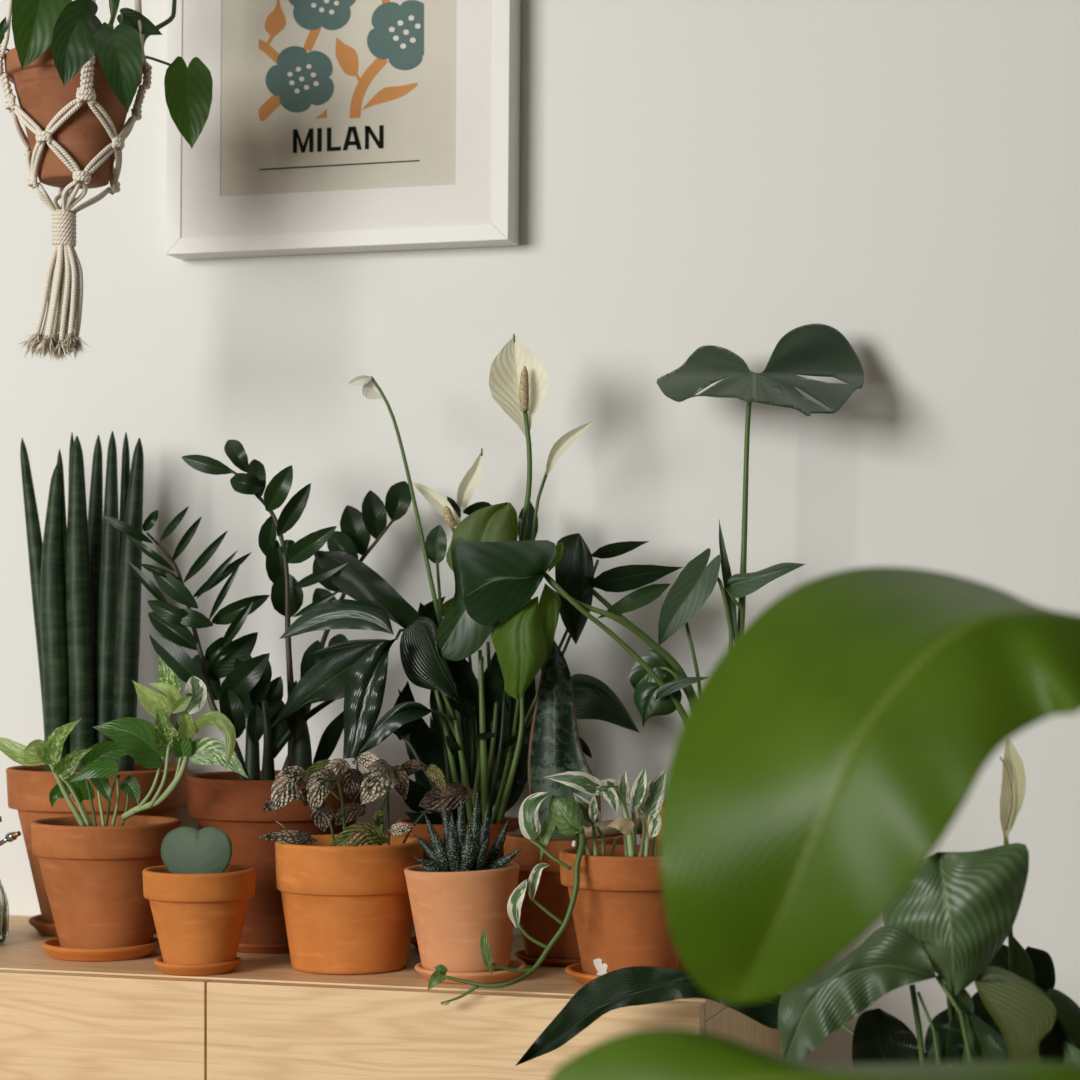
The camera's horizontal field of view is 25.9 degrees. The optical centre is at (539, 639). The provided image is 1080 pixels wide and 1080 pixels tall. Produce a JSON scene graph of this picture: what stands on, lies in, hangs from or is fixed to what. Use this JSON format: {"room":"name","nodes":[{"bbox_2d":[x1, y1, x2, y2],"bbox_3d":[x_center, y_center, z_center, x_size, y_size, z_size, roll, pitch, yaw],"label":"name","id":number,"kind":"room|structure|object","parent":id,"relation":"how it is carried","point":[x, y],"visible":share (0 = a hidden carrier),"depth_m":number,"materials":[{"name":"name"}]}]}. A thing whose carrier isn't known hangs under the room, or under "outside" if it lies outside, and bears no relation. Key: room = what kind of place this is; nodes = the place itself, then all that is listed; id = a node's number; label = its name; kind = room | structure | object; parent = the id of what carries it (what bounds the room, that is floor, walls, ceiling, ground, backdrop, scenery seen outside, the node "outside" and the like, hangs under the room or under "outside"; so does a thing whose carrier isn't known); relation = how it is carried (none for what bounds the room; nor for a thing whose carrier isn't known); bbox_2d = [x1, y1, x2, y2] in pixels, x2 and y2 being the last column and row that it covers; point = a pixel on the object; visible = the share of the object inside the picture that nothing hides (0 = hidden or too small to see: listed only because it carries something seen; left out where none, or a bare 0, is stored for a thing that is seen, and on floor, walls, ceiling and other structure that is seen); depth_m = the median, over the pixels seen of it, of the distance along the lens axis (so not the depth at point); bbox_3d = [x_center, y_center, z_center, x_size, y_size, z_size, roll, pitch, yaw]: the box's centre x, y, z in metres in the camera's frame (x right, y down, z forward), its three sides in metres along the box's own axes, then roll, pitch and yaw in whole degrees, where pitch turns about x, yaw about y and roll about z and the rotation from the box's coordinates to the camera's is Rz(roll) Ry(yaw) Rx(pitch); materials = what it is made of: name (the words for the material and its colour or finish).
{"room":"living room","nodes":[
{"label":"living room","id":0,"kind":"room"},
{"bbox_2d":[0,0,1079,1063],"bbox_3d":[0.026,-0.254,2.481,6.000,2.600,0.100,0,0,17],"label":"wall","id":1,"kind":"structure","parent":0,"point":[901,178],"depth_m":2.40,"materials":[{"name":"paint"}]},
{"bbox_2d":[166,0,520,259],"bbox_3d":[-0.209,-0.656,2.479,0.389,0.493,0.038,0,0,17],"label":"framed poster","id":2,"kind":"object","parent":1,"relation":"attached to","point":[331,126],"visible":1,"depth_m":2.46,"materials":[{"name":"white paint"}]},
{"bbox_2d":[220,0,456,196],"bbox_3d":[-0.212,-0.680,2.463,0.288,0.441,0.004,0,0,17],"label":"print","id":3,"kind":"object","parent":2,"relation":"on","point":[319,98],"depth_m":2.46,"materials":[{"name":"beige paper"}]},
{"bbox_3d":[-0.558,-1.604,0.568,6.000,0.100,4.100,0,0,17],"label":"ceiling","id":4,"kind":"structure","parent":0,"visible":0},
{"bbox_3d":[-0.432,-1.496,2.282,0.028,0.115,0.013,0,0,17],"label":"ceiling hook","id":5,"kind":"object","parent":4,"relation":"hanging from","visible":0},
{"bbox_2d":[0,0,151,363],"bbox_3d":[-0.453,-0.853,2.282,0.114,1.174,0.114,0,0,24],"label":"macrame plant hanger","id":6,"kind":"object","parent":5,"relation":"hanging from","point":[63,279],"visible":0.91,"depth_m":2.27,"materials":[{"name":"fabric"}]},
{"bbox_2d":[0,0,212,188],"bbox_3d":[-0.432,-0.578,2.264,0.184,0.268,0.192,0,0,17],"label":"philodendron","id":7,"kind":"object","parent":6,"relation":"hanging from","point":[54,39],"visible":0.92,"depth_m":2.23,"materials":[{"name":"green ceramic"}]},
{"bbox_2d":[4,44,142,188],"bbox_3d":[-0.453,-0.504,2.282,0.133,0.120,0.133,0,0,17],"label":"terracotta pot","id":8,"kind":"object","parent":7,"relation":"on","point":[40,90],"depth_m":2.24,"materials":[{"name":"orange ceramic"}]},
{"bbox_3d":[-0.558,1.096,0.568,6.000,0.100,4.100,0,0,17],"label":"floor","id":9,"kind":"structure","parent":0,"visible":0},
{"bbox_2d":[0,915,782,1079],"bbox_3d":[-0.242,0.675,2.300,0.910,0.739,0.398,0,0,17],"label":"base cabinet","id":10,"kind":"object","parent":9,"relation":"on","point":[266,1018],"visible":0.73,"depth_m":2.10,"materials":[{"name":"brown wood"}]},
{"bbox_2d":[0,816,20,943],"bbox_3d":[-0.581,0.240,2.358,0.098,0.131,0.112,0,0,-26],"label":"plant","id":11,"kind":"object","parent":10,"relation":"on","point":[4,907],"visible":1,"depth_m":2.36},
{"bbox_2d":[0,882,6,943],"bbox_3d":[-0.585,0.259,2.364,0.095,0.092,0.095,0,0,17],"label":"glass bottle","id":12,"kind":"object","parent":11,"relation":"on","point":[3,898],"depth_m":2.36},
{"bbox_2d":[28,914,155,936],"bbox_3d":[-0.464,0.298,2.467,0.143,0.015,0.143,0,0,17],"label":"saucer","id":13,"kind":"object","parent":10,"relation":"on","point":[48,929],"visible":0.19,"depth_m":2.42,"materials":[{"name":"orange ceramic"}]},
{"bbox_2d":[6,431,188,923],"bbox_3d":[-0.467,0.039,2.468,0.192,0.523,0.187,0,0,17],"label":"potted snake plant","id":14,"kind":"object","parent":13,"relation":"on","point":[86,594],"visible":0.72,"depth_m":2.44,"materials":[{"name":"green plant"}]},
{"bbox_2d":[41,937,159,961],"bbox_3d":[-0.425,0.299,2.281,0.116,0.014,0.116,0,0,17],"label":"saucer","id":15,"kind":"object","parent":10,"relation":"on","point":[52,946],"visible":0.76,"depth_m":2.23,"materials":[{"name":"orange ceramic"}]},
{"bbox_2d":[0,655,248,947],"bbox_3d":[-0.399,0.157,2.270,0.289,0.287,0.149,0,0,17],"label":"pothos","id":16,"kind":"object","parent":15,"relation":"on","point":[92,867],"visible":0.92,"depth_m":2.23,"materials":[{"name":"ceramic"}]},
{"bbox_2d":[30,815,180,947],"bbox_3d":[-0.421,0.238,2.280,0.144,0.125,0.144,0,0,17],"label":"terracotta pot","id":17,"kind":"object","parent":16,"relation":"on","point":[92,867],"depth_m":2.23,"materials":[{"name":"orange ceramic"}]},
{"bbox_2d":[154,956,240,975],"bbox_3d":[-0.317,0.300,2.171,0.080,0.011,0.080,0,0,17],"label":"saucer","id":18,"kind":"object","parent":10,"relation":"on","point":[225,967],"visible":0.7,"depth_m":2.14,"materials":[{"name":"orange ceramic"}]},
{"bbox_2d":[142,826,255,963],"bbox_3d":[-0.315,0.236,2.171,0.104,0.130,0.104,0,0,17],"label":"potted succulent","id":19,"kind":"object","parent":18,"relation":"on","point":[199,900],"visible":0.98,"depth_m":2.14,"materials":[{"name":"orange ceramic"}]},
{"bbox_2d":[237,943,289,953],"bbox_3d":[-0.262,0.300,2.344,0.132,0.011,0.132,0,0,17],"label":"saucer","id":20,"kind":"object","parent":10,"relation":"on","point":[243,947],"visible":0.2,"depth_m":2.28,"materials":[{"name":"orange ceramic"}]},
{"bbox_2d":[101,440,411,943],"bbox_3d":[-0.289,0.050,2.361,0.281,0.501,0.194,0,0,17],"label":"plant","id":21,"kind":"object","parent":20,"relation":"on","point":[231,802],"visible":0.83,"depth_m":2.32,"materials":[{"name":"green plant"}]},
{"bbox_2d":[259,752,473,974],"bbox_3d":[-0.158,0.205,2.190,0.182,0.202,0.139,0,0,17],"label":"plant","id":22,"kind":"object","parent":10,"relation":"on","point":[346,901],"visible":0.98,"depth_m":2.15,"materials":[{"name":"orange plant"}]},
{"bbox_2d":[410,936,512,949],"bbox_3d":[-0.078,0.300,2.325,0.103,0.011,0.103,0,0,17],"label":"saucer","id":23,"kind":"object","parent":10,"relation":"on","point":[414,938],"visible":0.1,"depth_m":2.31,"materials":[{"name":"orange ceramic"}]},
{"bbox_2d":[269,334,682,859],"bbox_3d":[-0.069,0.000,2.310,0.393,0.601,0.166,0,0,-9],"label":"peace lily","id":24,"kind":"object","parent":23,"relation":"on","point":[478,736],"visible":0.71,"depth_m":2.29,"materials":[{"name":"green plant"}]},
{"bbox_2d":[396,816,519,859],"bbox_3d":[-0.078,0.239,2.325,0.129,0.122,0.129,0,0,17],"label":"terracotta pot","id":25,"kind":"object","parent":24,"relation":"on","point":[497,823],"depth_m":2.28,"materials":[{"name":"orange ceramic"}]},
{"bbox_2d":[414,960,526,983],"bbox_3d":[-0.062,0.300,2.129,0.102,0.012,0.102,0,0,17],"label":"saucer","id":26,"kind":"object","parent":10,"relation":"on","point":[498,976],"visible":0.52,"depth_m":2.09,"materials":[{"name":"ceramic"}]},
{"bbox_2d":[404,791,521,971],"bbox_3d":[-0.071,0.218,2.131,0.105,0.161,0.105,0,0,-3],"label":"potted succulent","id":27,"kind":"object","parent":26,"relation":"on","point":[463,891],"visible":0.99,"depth_m":2.09,"materials":[{"name":"ceramic"}]},
{"bbox_2d":[404,862,519,971],"bbox_3d":[-0.071,0.251,2.131,0.105,0.096,0.105,0,0,17],"label":"terracotta pot","id":28,"kind":"object","parent":27,"relation":"on","point":[451,903],"depth_m":2.09,"materials":[{"name":"orange ceramic"}]},
{"bbox_2d":[514,949,580,966],"bbox_3d":[0.025,0.302,2.241,0.099,0.008,0.099,0,0,17],"label":"saucer","id":29,"kind":"object","parent":10,"relation":"on","point":[520,954],"visible":0.38,"depth_m":2.20,"materials":[{"name":"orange ceramic"}]},
{"bbox_2d":[504,640,645,958],"bbox_3d":[0.039,0.149,2.227,0.156,0.304,0.137,0,0,17],"label":"plant","id":30,"kind":"object","parent":29,"relation":"on","point":[555,747],"visible":0.51,"depth_m":2.24,"materials":[{"name":"green plant"}]},
{"bbox_2d":[565,962,687,983],"bbox_3d":[0.084,0.300,2.112,0.122,0.011,0.122,0,0,17],"label":"saucer","id":31,"kind":"object","parent":10,"relation":"on","point":[575,970],"visible":0.23,"depth_m":2.09,"materials":[{"name":"orange ceramic"}]},
{"bbox_2d":[427,768,679,1004],"bbox_3d":[0.037,0.213,2.068,0.128,0.203,0.253,0,0,45],"label":"pothos","id":32,"kind":"object","parent":31,"relation":"on","point":[617,905],"visible":0.83,"depth_m":2.07,"materials":[{"name":"ceramic"}]},
{"bbox_2d":[559,845,679,975],"bbox_3d":[0.081,0.245,2.113,0.128,0.111,0.128,0,0,17],"label":"terracotta pot","id":33,"kind":"object","parent":32,"relation":"on","point":[617,905],"depth_m":2.07,"materials":[{"name":"orange ceramic"}]},
{"bbox_2d":[515,739,1079,1065],"bbox_3d":[0.202,0.560,1.771,0.525,0.971,0.262,0,0,14],"label":"lily","id":34,"kind":"object","parent":9,"relation":"on","point":[954,921],"visible":0.9,"depth_m":1.71,"materials":[{"name":"plant"}]},
{"bbox_2d":[549,567,1079,1079],"bbox_3d":[0.279,0.506,0.986,0.494,1.080,0.343,0,0,-31],"label":"leaf plant","id":35,"kind":"object","parent":9,"relation":"on","point":[819,765],"visible":1,"depth_m":1.00,"materials":[{"name":"plant"}]},
{"bbox_3d":[0.161,0.291,2.272,0.108,0.030,0.108,0,0,17],"label":"saucer","id":36,"kind":"object","parent":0,"visible":0},
{"bbox_2d":[434,324,863,844],"bbox_3d":[0.107,-0.004,2.260,0.418,0.609,0.143,0,0,-7],"label":"leaf plant","id":37,"kind":"object","parent":36,"relation":"on","point":[496,574],"visible":0.77,"depth_m":2.23,"materials":[{"name":"plant"}]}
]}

